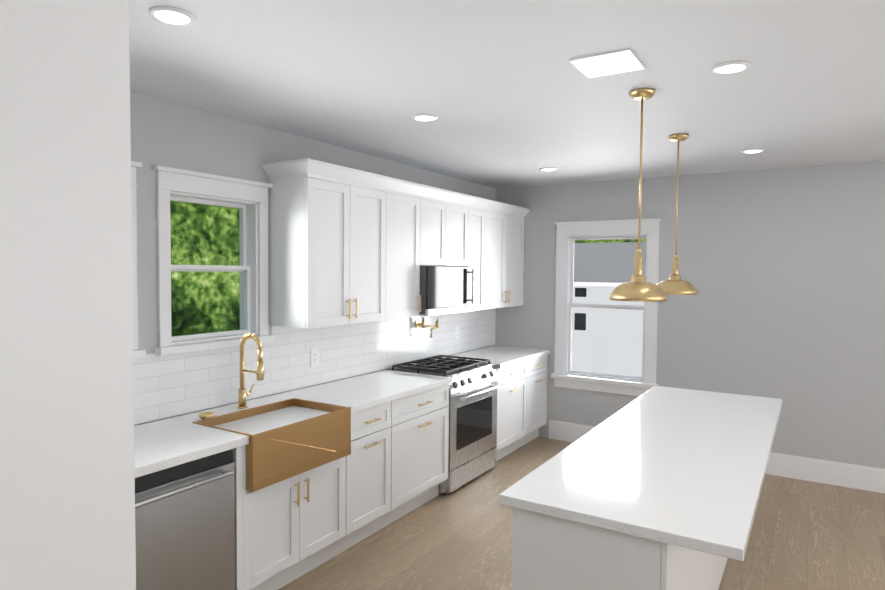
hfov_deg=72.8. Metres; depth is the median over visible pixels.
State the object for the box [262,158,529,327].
upper cabinet
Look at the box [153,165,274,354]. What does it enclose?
window
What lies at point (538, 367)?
base cabinet
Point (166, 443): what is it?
countertop
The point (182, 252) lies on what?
backdrop
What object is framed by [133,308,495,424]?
tile backsplash
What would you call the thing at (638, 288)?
pendant light
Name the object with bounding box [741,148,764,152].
recessed light
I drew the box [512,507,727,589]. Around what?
kitchen island
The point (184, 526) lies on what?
dishwasher
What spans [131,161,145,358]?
window
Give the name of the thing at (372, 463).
base cabinet
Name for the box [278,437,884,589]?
floor
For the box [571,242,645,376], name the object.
house
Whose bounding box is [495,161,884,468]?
wall
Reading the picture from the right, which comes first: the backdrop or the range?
the range
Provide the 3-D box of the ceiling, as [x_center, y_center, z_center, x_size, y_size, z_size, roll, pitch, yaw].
[1.848,-0.997,2.052,7.050,0.100,6.360,2,3,32]
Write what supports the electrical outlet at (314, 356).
attached to the tile backsplash
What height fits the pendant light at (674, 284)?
1.017 m
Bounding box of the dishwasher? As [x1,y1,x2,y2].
[135,449,234,589]
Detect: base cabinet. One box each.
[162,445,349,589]
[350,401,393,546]
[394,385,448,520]
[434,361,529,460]
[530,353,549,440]
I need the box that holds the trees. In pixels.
[574,239,645,242]
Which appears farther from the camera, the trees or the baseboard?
the trees
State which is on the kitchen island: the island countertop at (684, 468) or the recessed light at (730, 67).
the island countertop at (684, 468)
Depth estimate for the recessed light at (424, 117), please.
3.42 m
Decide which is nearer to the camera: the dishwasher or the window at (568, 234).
the dishwasher
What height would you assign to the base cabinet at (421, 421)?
0.877 m
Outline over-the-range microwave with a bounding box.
[419,266,475,315]
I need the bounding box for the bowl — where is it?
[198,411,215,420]
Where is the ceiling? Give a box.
[129,0,884,188]
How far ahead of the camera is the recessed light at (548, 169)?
5.12 m
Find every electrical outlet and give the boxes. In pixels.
[311,347,318,366]
[455,326,458,339]
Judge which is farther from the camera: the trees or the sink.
the trees
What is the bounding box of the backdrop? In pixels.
[170,201,239,335]
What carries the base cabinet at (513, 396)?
on the floor
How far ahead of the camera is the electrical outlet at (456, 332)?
5.75 m
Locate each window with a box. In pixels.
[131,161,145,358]
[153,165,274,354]
[551,218,661,395]
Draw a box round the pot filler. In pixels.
[415,317,441,337]
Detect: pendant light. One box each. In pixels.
[609,88,666,301]
[657,134,696,294]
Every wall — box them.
[0,0,135,589]
[130,91,495,425]
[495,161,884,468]
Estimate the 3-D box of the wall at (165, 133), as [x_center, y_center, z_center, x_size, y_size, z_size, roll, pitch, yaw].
[-1.096,0.248,3.922,0.150,2.590,6.360,2,3,32]
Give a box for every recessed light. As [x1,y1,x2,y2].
[149,6,195,25]
[412,114,437,120]
[539,167,556,170]
[712,61,750,73]
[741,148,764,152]
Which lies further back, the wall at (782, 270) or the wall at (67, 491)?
the wall at (782, 270)
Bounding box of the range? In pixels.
[388,355,500,493]
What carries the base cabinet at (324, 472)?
on the floor
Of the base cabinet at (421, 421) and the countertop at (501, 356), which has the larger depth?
the countertop at (501, 356)
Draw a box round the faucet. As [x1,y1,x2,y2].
[234,333,264,408]
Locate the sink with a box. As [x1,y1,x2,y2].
[194,397,353,492]
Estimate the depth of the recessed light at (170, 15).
2.07 m
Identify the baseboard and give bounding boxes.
[549,420,884,492]
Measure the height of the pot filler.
0.180 m
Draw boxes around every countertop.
[134,370,452,477]
[443,345,549,368]
[499,386,782,560]
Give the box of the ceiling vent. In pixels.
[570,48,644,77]
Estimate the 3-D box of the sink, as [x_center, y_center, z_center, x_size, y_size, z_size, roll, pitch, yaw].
[-0.913,0.789,3.287,0.464,0.276,0.714,2,3,32]
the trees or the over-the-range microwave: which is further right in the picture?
the trees
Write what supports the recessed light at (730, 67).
in the ceiling
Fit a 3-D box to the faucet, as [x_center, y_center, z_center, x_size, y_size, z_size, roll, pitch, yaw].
[-1.075,0.433,3.432,0.206,0.432,0.121,2,3,32]

